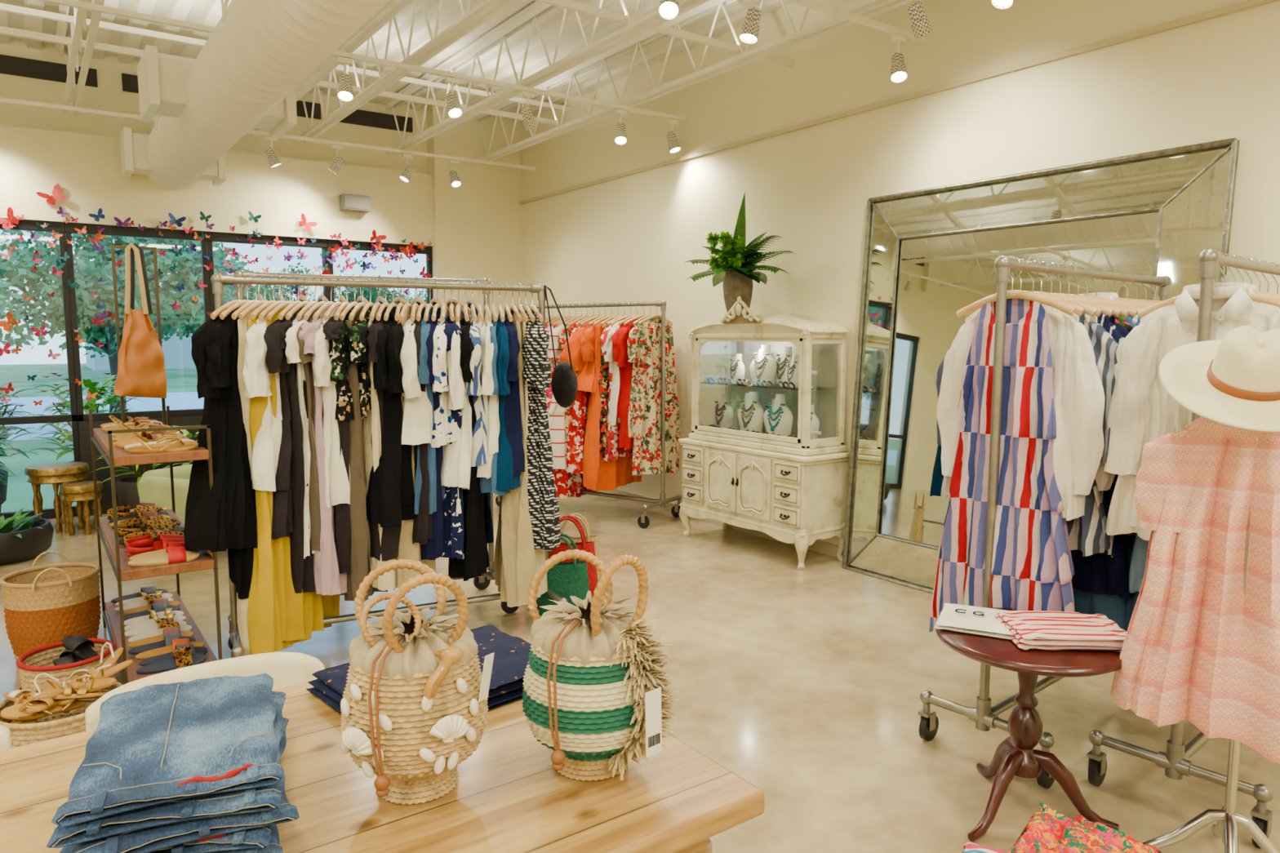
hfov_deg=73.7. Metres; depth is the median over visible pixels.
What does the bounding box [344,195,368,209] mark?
grille
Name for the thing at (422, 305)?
clothes hanger
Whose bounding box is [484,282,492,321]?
clothes hanger
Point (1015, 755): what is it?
pedestal table
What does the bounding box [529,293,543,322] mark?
clothes hanger
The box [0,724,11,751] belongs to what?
upholstered chair
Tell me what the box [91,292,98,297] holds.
butterfly decoration
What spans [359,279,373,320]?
clothes hanger
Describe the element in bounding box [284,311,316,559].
garment
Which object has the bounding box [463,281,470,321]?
clothes hanger
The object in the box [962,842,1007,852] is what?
shirt
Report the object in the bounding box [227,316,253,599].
garment
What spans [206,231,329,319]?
window
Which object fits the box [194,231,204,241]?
butterfly decoration
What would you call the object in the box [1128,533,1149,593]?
garment
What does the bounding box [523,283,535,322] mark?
clothes hanger
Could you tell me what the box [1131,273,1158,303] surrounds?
clothes hanger
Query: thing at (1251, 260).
clothes hanger
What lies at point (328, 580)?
garment
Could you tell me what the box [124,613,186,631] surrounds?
shoe
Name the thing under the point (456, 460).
garment
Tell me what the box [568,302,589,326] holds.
clothes hanger
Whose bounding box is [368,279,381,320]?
clothes hanger
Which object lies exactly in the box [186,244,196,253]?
butterfly decoration
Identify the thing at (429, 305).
clothes hanger
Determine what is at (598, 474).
garment
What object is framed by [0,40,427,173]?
wall
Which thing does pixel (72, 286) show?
butterfly decoration
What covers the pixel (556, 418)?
garment
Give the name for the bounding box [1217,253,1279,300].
clothes hanger
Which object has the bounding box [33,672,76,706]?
shoe
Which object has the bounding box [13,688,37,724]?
shoe
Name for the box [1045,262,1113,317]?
clothes hanger
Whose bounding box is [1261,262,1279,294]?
clothes hanger
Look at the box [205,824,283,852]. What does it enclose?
jeans
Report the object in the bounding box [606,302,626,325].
clothes hanger
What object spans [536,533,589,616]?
bag
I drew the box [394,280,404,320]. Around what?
clothes hanger
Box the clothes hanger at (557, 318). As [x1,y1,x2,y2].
[546,303,565,326]
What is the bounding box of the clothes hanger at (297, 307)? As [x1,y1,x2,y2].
[284,276,310,319]
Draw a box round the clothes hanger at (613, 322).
[610,301,632,325]
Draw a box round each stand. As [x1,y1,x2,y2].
[715,364,727,382]
[721,356,734,382]
[810,430,821,439]
[811,370,817,387]
[1142,424,1279,852]
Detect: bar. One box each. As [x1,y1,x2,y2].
[0,3,569,111]
[0,26,604,133]
[533,0,793,66]
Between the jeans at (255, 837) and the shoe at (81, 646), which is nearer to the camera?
the jeans at (255, 837)
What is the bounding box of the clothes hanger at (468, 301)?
[466,278,477,309]
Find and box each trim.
[0,54,413,132]
[519,0,1279,204]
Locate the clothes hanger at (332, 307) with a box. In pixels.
[323,278,342,320]
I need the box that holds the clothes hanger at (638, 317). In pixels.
[623,301,645,325]
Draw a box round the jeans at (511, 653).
[306,624,532,715]
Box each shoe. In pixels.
[0,696,85,720]
[2,689,70,713]
[2,700,43,724]
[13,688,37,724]
[19,653,83,689]
[26,684,106,700]
[26,687,61,713]
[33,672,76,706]
[37,677,92,699]
[59,643,87,662]
[62,635,101,666]
[68,659,133,693]
[68,669,88,689]
[69,667,116,693]
[82,642,123,681]
[100,415,157,427]
[102,415,162,427]
[102,417,153,431]
[105,417,164,432]
[106,505,166,519]
[109,508,168,523]
[109,511,169,527]
[111,421,155,435]
[111,422,159,437]
[111,426,177,441]
[111,515,162,529]
[111,586,167,603]
[112,421,170,430]
[113,431,181,446]
[115,424,180,436]
[115,591,173,606]
[115,594,173,612]
[117,426,184,440]
[117,432,186,448]
[117,520,178,537]
[119,515,180,528]
[119,528,182,545]
[122,524,184,539]
[123,529,184,547]
[123,598,180,615]
[124,432,195,449]
[124,533,184,552]
[124,602,180,621]
[124,608,183,625]
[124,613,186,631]
[124,617,186,636]
[125,435,198,453]
[127,537,184,556]
[128,502,167,512]
[128,546,199,566]
[128,622,191,642]
[128,627,193,648]
[128,633,195,654]
[129,542,199,560]
[135,638,203,659]
[136,645,206,674]
[138,643,207,666]
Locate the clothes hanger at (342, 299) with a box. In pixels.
[337,274,346,302]
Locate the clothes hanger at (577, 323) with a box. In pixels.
[575,302,594,326]
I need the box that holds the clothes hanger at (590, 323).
[588,302,607,325]
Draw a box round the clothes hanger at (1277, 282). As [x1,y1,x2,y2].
[1271,264,1279,293]
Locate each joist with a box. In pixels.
[54,0,104,114]
[244,0,413,137]
[294,0,515,143]
[382,0,709,155]
[473,0,915,164]
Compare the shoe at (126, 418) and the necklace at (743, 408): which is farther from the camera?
the necklace at (743, 408)
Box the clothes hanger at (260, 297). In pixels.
[257,271,263,300]
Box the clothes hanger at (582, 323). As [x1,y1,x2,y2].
[579,302,600,325]
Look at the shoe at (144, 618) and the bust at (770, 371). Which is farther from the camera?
the bust at (770, 371)
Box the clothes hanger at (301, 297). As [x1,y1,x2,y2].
[296,272,308,301]
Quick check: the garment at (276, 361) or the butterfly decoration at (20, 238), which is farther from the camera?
the butterfly decoration at (20, 238)
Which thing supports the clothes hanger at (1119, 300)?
hanging from the clothing rack at (985, 717)
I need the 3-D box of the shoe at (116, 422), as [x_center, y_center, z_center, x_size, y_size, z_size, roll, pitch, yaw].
[-2.364,0.008,4.033,0.260,0.080,0.086,-5,8,-41]
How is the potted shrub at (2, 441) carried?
on the floor
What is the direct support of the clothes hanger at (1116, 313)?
hanging from the clothing rack at (985, 717)
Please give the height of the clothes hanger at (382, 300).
0.198 m
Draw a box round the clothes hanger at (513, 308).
[510,283,522,321]
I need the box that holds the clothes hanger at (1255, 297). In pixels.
[1137,251,1279,318]
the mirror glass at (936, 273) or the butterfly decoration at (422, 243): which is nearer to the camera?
the mirror glass at (936, 273)
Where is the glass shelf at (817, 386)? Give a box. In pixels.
[700,382,837,390]
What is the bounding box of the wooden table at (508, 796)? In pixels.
[0,681,764,852]
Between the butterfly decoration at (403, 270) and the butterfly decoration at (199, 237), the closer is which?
the butterfly decoration at (199, 237)
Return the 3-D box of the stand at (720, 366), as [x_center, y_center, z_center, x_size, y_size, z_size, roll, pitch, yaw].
[0.605,-0.398,6.372,0.100,0.132,0.058,6,8,44]
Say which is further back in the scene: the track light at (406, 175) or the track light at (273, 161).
the track light at (406, 175)
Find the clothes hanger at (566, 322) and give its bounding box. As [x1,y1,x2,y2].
[563,302,583,325]
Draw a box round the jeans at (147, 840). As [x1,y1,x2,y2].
[75,764,299,852]
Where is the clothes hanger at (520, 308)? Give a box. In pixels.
[517,283,528,322]
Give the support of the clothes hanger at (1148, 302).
hanging from the clothing rack at (985, 717)
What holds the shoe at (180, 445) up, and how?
on the shoe shelf at (117, 456)
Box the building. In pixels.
[84,324,195,370]
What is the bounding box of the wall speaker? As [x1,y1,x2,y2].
[339,193,370,213]
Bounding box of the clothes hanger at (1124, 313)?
[1062,265,1128,317]
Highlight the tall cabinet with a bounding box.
[678,296,849,569]
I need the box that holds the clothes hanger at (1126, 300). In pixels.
[1101,269,1147,308]
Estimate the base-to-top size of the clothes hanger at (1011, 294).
0.198 m
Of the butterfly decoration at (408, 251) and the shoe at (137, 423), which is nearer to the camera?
the shoe at (137, 423)
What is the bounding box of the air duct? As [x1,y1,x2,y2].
[119,0,389,190]
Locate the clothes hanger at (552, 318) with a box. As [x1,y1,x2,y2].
[545,303,559,322]
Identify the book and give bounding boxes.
[933,603,1013,639]
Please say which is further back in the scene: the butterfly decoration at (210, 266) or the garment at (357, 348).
the butterfly decoration at (210, 266)
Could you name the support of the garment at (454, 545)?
hanging from the clothes hanger at (442, 309)
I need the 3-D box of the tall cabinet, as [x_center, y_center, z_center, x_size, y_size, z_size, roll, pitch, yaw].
[0.856,-0.010,6.050,0.512,1.797,1.310,-4,7,-35]
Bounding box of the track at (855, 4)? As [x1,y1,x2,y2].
[837,0,877,14]
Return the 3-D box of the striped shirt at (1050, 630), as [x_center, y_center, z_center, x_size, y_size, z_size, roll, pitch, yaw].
[1.298,0.622,2.612,0.347,0.050,0.255,0,6,4]
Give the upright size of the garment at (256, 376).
0.800 m
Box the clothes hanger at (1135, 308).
[1081,266,1141,315]
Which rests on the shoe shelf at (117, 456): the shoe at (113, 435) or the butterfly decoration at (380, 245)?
the shoe at (113, 435)
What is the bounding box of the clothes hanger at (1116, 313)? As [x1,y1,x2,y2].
[1054,263,1120,317]
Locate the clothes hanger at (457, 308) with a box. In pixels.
[455,281,463,321]
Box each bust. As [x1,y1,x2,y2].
[712,394,733,429]
[728,353,744,383]
[735,393,748,430]
[737,391,764,433]
[749,349,760,384]
[751,345,777,386]
[763,394,793,436]
[763,398,774,433]
[775,346,792,386]
[785,355,799,387]
[796,404,819,439]
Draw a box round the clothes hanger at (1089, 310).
[1026,260,1097,316]
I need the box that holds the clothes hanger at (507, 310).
[504,283,512,321]
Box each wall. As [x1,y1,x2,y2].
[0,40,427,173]
[0,105,523,319]
[78,415,202,515]
[520,0,1279,545]
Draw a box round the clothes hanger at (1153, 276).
[1149,275,1162,302]
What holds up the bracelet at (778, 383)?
on the tall cabinet
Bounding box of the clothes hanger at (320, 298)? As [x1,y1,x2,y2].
[316,273,328,302]
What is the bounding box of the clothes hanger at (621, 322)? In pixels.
[618,301,638,325]
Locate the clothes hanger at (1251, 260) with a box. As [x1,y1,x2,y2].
[1235,257,1279,297]
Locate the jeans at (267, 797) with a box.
[45,690,286,848]
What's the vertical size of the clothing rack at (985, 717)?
1.772 m
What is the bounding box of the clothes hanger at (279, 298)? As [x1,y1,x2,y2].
[277,271,284,301]
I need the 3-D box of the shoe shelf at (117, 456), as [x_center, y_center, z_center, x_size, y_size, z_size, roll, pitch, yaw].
[-2.286,0.112,3.943,0.359,1.962,1.280,-4,7,-35]
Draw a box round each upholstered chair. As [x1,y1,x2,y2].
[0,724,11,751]
[84,651,324,731]
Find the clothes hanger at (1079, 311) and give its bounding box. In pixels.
[964,258,1084,317]
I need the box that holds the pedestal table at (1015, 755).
[935,607,1121,842]
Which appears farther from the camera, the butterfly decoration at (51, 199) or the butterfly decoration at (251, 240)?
the butterfly decoration at (251, 240)
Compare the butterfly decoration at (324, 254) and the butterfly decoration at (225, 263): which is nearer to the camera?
the butterfly decoration at (225, 263)
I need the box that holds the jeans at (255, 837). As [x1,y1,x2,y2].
[59,717,289,852]
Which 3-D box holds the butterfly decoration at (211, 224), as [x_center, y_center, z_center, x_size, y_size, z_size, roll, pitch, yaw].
[-3.796,-1.770,7.527,0.026,0.063,0.080,3,7,30]
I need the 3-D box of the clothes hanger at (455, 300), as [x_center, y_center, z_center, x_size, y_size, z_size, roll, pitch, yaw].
[-1.010,-0.706,4.621,0.033,0.198,0.422,-4,7,-33]
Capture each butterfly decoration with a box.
[0,206,18,229]
[0,249,12,259]
[0,268,7,274]
[0,311,17,331]
[0,342,10,355]
[0,382,13,394]
[0,395,11,404]
[6,219,16,227]
[7,244,15,250]
[11,345,22,354]
[15,234,24,241]
[16,214,24,220]
[22,238,32,246]
[24,315,33,323]
[27,374,36,380]
[30,231,39,239]
[30,324,45,336]
[31,253,41,262]
[33,400,42,405]
[35,183,65,204]
[35,222,48,231]
[46,240,57,248]
[47,292,54,297]
[48,348,61,359]
[51,229,62,239]
[51,266,62,275]
[56,206,70,217]
[56,260,65,267]
[58,251,70,261]
[66,279,78,288]
[71,216,79,222]
[74,226,86,234]
[74,377,83,385]
[75,333,86,342]
[86,234,99,244]
[86,391,97,399]
[88,208,105,221]
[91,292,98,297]
[91,316,103,324]
[93,241,105,251]
[96,230,106,239]
[96,310,107,318]
[96,341,103,346]
[97,225,104,232]
[97,302,105,308]
[106,311,115,319]
[114,217,130,227]
[114,248,122,255]
[115,259,122,266]
[116,274,124,284]
[128,220,134,226]
[137,223,146,231]
[156,250,165,256]
[157,268,163,276]
[159,220,167,226]
[168,213,186,226]
[168,222,177,230]
[172,248,182,256]
[172,300,182,309]
[175,284,184,291]
[182,226,193,233]
[182,241,192,252]
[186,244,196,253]
[191,294,199,302]
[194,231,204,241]
[196,231,205,239]
[197,279,208,288]
[200,211,211,222]
[203,251,212,259]
[203,262,213,270]
[205,222,214,229]
[222,258,234,268]
[223,247,231,253]
[226,247,237,257]
[229,267,239,274]
[240,253,248,259]
[247,235,255,242]
[248,211,261,222]
[251,257,258,263]
[252,230,260,236]
[254,227,262,236]
[261,266,268,272]
[265,242,272,248]
[266,255,272,261]
[274,235,281,244]
[274,241,282,248]
[284,254,292,261]
[286,251,295,259]
[289,285,298,290]
[293,287,303,295]
[297,237,306,244]
[297,248,305,255]
[298,213,317,231]
[313,266,321,272]
[319,263,328,271]
[320,251,326,258]
[321,249,329,255]
[321,266,335,275]
[322,255,328,262]
[326,255,336,263]
[328,246,337,253]
[330,243,338,253]
[335,232,341,239]
[339,238,348,245]
[340,248,349,257]
[345,260,355,269]
[348,243,355,250]
[348,286,355,292]
[354,257,362,265]
[360,261,369,271]
[369,229,386,244]
[370,244,378,253]
[371,249,378,256]
[373,243,382,250]
[382,257,391,262]
[387,247,395,253]
[389,253,398,261]
[399,241,414,256]
[400,245,409,254]
[400,266,405,274]
[405,252,413,259]
[416,241,423,248]
[419,266,431,277]
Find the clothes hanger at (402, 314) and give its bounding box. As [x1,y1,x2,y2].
[399,280,412,320]
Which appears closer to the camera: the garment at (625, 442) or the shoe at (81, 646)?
the shoe at (81, 646)
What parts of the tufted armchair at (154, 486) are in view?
armrest, backrest, leg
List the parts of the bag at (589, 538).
handle, handle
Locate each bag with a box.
[114,242,166,398]
[340,559,493,804]
[521,549,679,782]
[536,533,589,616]
[543,284,577,407]
[548,515,597,598]
[560,512,600,581]
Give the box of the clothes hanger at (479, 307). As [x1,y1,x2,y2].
[477,282,484,321]
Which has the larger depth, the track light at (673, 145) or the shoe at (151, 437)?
the track light at (673, 145)
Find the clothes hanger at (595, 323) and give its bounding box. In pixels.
[593,302,613,325]
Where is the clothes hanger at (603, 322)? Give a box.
[600,302,620,325]
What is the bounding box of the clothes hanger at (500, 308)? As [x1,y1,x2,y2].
[497,283,505,321]
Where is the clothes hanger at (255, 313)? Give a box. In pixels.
[249,275,275,319]
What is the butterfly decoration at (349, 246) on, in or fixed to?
attached to the wall at (473, 228)
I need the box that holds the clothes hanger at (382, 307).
[376,279,389,320]
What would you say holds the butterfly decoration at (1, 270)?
attached to the wall at (473, 228)
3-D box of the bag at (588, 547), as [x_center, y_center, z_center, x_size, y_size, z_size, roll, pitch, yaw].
[-0.407,0.753,4.830,0.346,0.501,0.132,0,6,4]
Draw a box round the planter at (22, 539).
[0,507,53,565]
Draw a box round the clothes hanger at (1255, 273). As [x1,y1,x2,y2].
[1252,260,1279,295]
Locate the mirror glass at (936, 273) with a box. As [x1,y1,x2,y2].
[878,210,1158,547]
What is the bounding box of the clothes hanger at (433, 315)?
[431,280,441,321]
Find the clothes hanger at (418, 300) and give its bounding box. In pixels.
[410,276,427,306]
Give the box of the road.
[0,391,204,441]
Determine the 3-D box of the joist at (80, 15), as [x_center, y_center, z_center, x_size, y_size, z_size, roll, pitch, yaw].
[-1.217,-2.285,2.163,0.146,0.480,11.700,-4,7,-35]
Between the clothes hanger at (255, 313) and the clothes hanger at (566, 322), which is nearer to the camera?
the clothes hanger at (255, 313)
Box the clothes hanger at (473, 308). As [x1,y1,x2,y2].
[470,281,477,321]
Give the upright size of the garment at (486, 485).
0.914 m
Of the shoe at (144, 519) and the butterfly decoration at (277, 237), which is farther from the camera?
the butterfly decoration at (277, 237)
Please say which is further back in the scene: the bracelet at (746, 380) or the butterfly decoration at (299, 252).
the butterfly decoration at (299, 252)
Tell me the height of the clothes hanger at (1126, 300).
0.198 m
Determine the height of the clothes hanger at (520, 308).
0.198 m
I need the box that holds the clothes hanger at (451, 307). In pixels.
[448,281,455,321]
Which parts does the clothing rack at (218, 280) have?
post, rail, post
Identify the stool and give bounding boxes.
[24,462,88,532]
[59,480,102,535]
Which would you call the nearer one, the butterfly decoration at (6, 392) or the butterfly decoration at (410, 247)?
the butterfly decoration at (6, 392)
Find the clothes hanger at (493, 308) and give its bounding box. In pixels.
[490,282,497,321]
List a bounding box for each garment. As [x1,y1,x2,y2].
[184,315,257,552]
[203,305,257,546]
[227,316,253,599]
[236,305,292,656]
[240,309,332,654]
[243,315,282,491]
[263,316,309,539]
[266,305,339,641]
[276,305,315,593]
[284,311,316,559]
[296,305,324,551]
[297,306,346,595]
[311,306,350,507]
[322,307,351,573]
[328,306,366,420]
[344,306,388,601]
[348,306,372,417]
[363,306,395,591]
[365,306,401,561]
[365,306,416,528]
[384,306,413,504]
[395,306,435,587]
[400,306,432,444]
[409,307,432,544]
[414,307,444,514]
[420,307,446,559]
[430,307,460,447]
[440,307,464,559]
[440,307,471,513]
[447,302,471,316]
[448,308,489,581]
[465,311,488,466]
[467,303,493,543]
[476,309,493,478]
[479,312,499,454]
[480,312,510,495]
[494,311,535,607]
[494,312,520,490]
[503,312,524,476]
[520,311,547,597]
[521,311,554,532]
[530,311,559,551]
[546,322,554,418]
[547,322,567,469]
[547,324,597,498]
[557,320,573,437]
[560,320,595,392]
[566,320,586,474]
[569,324,591,426]
[579,323,595,385]
[582,320,641,491]
[598,320,620,453]
[600,324,632,461]
[603,319,624,425]
[611,323,624,417]
[616,319,638,449]
[626,321,639,438]
[632,317,679,475]
[928,298,1075,632]
[933,311,1118,556]
[936,303,1105,520]
[1070,315,1131,600]
[1072,315,1137,631]
[1078,292,1118,301]
[1087,314,1115,493]
[1097,312,1124,557]
[1103,282,1279,540]
[1114,315,1136,536]
[1124,591,1139,631]
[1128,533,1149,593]
[1131,314,1141,325]
[1247,284,1257,293]
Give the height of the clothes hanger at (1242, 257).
0.198 m
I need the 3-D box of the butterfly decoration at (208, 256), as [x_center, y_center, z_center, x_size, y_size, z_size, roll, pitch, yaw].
[-3.840,-1.520,7.577,0.025,0.072,0.074,6,8,45]
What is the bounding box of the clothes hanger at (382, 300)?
[374,275,389,304]
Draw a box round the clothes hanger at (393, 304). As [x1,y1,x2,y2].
[383,279,397,320]
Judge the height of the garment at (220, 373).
1.018 m
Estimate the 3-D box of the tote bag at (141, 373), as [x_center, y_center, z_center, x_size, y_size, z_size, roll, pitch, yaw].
[-2.545,-0.531,4.318,0.103,0.792,0.241,5,8,40]
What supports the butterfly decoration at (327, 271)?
attached to the wall at (473, 228)
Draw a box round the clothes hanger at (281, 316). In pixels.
[278,276,302,319]
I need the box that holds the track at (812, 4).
[786,0,925,43]
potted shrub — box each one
[0,381,46,504]
[0,430,17,516]
[25,372,142,462]
[87,445,168,509]
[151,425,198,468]
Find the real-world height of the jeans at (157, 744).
0.029 m
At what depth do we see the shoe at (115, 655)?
3.32 m
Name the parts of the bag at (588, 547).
handle, handle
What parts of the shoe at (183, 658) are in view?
fur trim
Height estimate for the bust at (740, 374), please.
0.215 m
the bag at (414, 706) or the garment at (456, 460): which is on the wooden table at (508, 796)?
the bag at (414, 706)
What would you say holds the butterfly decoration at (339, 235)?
attached to the wall at (473, 228)
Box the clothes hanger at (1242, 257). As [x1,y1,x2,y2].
[1226,255,1279,298]
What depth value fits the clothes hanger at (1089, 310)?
2.89 m
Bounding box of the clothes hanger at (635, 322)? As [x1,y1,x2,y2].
[632,301,651,325]
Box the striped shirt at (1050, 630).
[994,610,1126,652]
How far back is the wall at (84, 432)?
7.28 m
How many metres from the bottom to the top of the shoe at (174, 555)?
0.070 m
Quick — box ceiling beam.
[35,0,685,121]
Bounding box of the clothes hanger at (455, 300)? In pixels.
[444,277,471,313]
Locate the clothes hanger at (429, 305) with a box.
[423,280,433,321]
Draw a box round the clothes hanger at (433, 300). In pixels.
[430,276,443,306]
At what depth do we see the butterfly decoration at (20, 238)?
6.80 m
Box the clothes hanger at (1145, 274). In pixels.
[1140,274,1161,302]
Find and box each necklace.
[715,400,727,425]
[729,359,739,378]
[740,400,756,427]
[753,352,769,378]
[767,402,785,431]
[776,354,790,379]
[786,360,797,382]
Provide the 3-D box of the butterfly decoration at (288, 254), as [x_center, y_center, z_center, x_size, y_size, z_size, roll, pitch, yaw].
[-3.268,-1.599,7.987,0.082,0.078,0.022,-4,7,-31]
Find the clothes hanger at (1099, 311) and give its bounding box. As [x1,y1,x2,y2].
[1035,261,1102,316]
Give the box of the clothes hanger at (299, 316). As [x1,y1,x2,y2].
[296,277,318,319]
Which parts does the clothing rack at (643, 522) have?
rail, post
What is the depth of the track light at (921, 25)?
4.18 m
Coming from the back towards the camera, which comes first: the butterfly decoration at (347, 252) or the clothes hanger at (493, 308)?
the butterfly decoration at (347, 252)
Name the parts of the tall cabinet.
leg, drawer pull, drawer pull, drawer molding, drawer pull, drawer molding, drawer molding, drawer, drawer, drawer, case post, frame, door molding, door, leg, case post, case door, door molding, door, molding, waist molding, cornice, drawer pull, drawer pull, drawer molding, drawer pull, drawer molding, drawer molding, drawer, drawer, drawer, leg, case post, frame, leg, case post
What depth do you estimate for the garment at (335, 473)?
3.78 m
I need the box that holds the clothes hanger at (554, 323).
[551,303,572,326]
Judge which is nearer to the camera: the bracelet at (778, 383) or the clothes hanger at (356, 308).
the clothes hanger at (356, 308)
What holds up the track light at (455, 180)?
attached to the track at (2, 99)
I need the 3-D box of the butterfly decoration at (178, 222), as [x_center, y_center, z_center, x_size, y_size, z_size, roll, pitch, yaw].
[-4.003,-1.786,7.387,0.136,0.120,0.033,-3,7,-30]
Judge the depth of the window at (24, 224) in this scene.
7.05 m
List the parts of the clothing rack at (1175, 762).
post, rail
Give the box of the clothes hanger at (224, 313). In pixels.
[219,275,251,319]
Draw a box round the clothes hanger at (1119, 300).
[1091,268,1144,309]
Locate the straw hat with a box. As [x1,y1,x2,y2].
[1159,325,1279,432]
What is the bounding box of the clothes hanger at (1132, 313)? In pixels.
[1072,266,1137,318]
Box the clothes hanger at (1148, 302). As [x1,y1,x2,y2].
[1121,271,1155,305]
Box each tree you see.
[0,229,248,412]
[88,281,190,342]
[222,264,314,303]
[333,272,413,304]
[411,276,426,302]
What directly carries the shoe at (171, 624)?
on the shoe shelf at (117, 456)
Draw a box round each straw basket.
[0,551,101,663]
[0,680,122,748]
[16,638,115,689]
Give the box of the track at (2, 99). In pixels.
[0,97,536,170]
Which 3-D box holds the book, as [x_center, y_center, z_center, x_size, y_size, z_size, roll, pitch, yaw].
[1.116,0.621,2.729,0.303,0.028,0.251,3,7,26]
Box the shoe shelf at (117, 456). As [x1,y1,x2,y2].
[88,244,222,684]
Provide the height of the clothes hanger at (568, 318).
0.198 m
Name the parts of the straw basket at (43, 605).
handle, handle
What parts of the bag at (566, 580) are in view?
handle, handle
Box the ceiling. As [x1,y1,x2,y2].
[0,0,791,121]
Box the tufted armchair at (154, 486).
[138,464,213,557]
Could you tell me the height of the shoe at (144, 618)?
0.067 m
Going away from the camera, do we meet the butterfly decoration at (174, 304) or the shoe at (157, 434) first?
the shoe at (157, 434)
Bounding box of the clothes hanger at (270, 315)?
[266,276,294,319]
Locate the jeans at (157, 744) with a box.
[51,672,284,826]
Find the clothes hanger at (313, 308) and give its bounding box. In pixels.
[303,277,326,319]
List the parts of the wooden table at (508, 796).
table leg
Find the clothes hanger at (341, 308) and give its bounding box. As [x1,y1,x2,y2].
[333,278,350,320]
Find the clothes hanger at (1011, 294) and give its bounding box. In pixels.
[955,257,1075,318]
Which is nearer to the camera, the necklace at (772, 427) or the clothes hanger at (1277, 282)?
the clothes hanger at (1277, 282)
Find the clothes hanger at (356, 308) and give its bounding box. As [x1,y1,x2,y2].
[348,278,365,320]
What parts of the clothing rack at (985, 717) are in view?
post, rail, post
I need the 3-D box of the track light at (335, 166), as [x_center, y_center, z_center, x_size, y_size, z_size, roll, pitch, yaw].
[-2.752,-2.414,7.728,0.148,0.256,0.090,-1,6,-6]
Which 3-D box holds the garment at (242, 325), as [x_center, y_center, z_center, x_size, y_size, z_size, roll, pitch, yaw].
[-1.665,0.235,3.860,0.205,1.555,0.481,1,6,8]
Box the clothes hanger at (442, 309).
[440,280,449,321]
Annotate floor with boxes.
[0,493,1279,852]
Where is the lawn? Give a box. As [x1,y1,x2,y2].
[0,363,197,512]
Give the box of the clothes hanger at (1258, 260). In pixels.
[1243,258,1279,296]
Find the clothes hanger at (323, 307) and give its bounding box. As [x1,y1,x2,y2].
[312,277,334,320]
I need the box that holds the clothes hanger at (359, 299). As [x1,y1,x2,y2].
[355,274,368,303]
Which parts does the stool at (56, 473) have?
leg, leg, leg, leg, leg, leg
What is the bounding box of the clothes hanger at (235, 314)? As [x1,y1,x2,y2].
[231,275,260,319]
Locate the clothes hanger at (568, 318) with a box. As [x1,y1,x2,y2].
[556,302,577,326]
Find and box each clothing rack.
[210,273,568,657]
[234,269,518,613]
[495,300,682,528]
[917,255,1171,788]
[1086,248,1279,846]
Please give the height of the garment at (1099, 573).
1.067 m
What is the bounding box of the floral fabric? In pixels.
[1008,802,1161,852]
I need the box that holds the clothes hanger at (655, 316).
[638,301,672,325]
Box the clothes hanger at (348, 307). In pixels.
[339,278,358,320]
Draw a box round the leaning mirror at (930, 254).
[841,137,1239,593]
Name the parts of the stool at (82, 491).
leg, leg, leg, leg, leg, leg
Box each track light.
[264,135,280,167]
[328,144,344,174]
[336,56,353,101]
[400,153,414,182]
[444,76,462,118]
[448,160,460,186]
[520,91,537,129]
[614,108,626,144]
[658,0,679,19]
[666,118,680,152]
[739,0,760,43]
[890,33,906,82]
[906,0,933,38]
[991,0,1013,8]
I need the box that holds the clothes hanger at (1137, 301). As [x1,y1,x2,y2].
[1111,271,1151,306]
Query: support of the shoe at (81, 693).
in the straw basket at (61, 724)
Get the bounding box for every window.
[0,218,80,519]
[64,222,210,421]
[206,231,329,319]
[327,239,433,303]
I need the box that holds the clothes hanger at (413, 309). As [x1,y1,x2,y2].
[410,280,418,320]
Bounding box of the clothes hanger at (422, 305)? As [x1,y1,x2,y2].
[416,280,426,321]
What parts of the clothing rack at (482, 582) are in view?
post, rail, post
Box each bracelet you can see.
[703,377,710,384]
[706,377,714,384]
[717,377,724,385]
[721,377,728,385]
[725,377,733,386]
[736,378,743,385]
[740,378,747,386]
[745,379,752,386]
[755,379,762,386]
[760,380,768,387]
[765,380,773,388]
[777,381,785,389]
[782,381,790,389]
[787,382,795,390]
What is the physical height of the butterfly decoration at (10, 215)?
0.178 m
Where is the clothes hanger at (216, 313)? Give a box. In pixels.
[210,275,241,319]
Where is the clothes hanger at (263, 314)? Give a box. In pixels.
[258,275,284,319]
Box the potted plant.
[682,192,795,312]
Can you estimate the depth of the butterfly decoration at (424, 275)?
8.74 m
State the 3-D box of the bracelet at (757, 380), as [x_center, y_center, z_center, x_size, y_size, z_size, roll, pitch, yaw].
[0.831,-0.297,5.910,0.060,0.055,0.039,-4,7,-35]
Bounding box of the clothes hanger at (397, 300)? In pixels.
[391,275,407,304]
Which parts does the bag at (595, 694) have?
drawstring cord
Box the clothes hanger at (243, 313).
[238,275,268,319]
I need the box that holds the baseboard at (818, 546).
[597,488,843,557]
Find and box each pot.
[0,469,8,504]
[0,493,1,516]
[115,475,139,509]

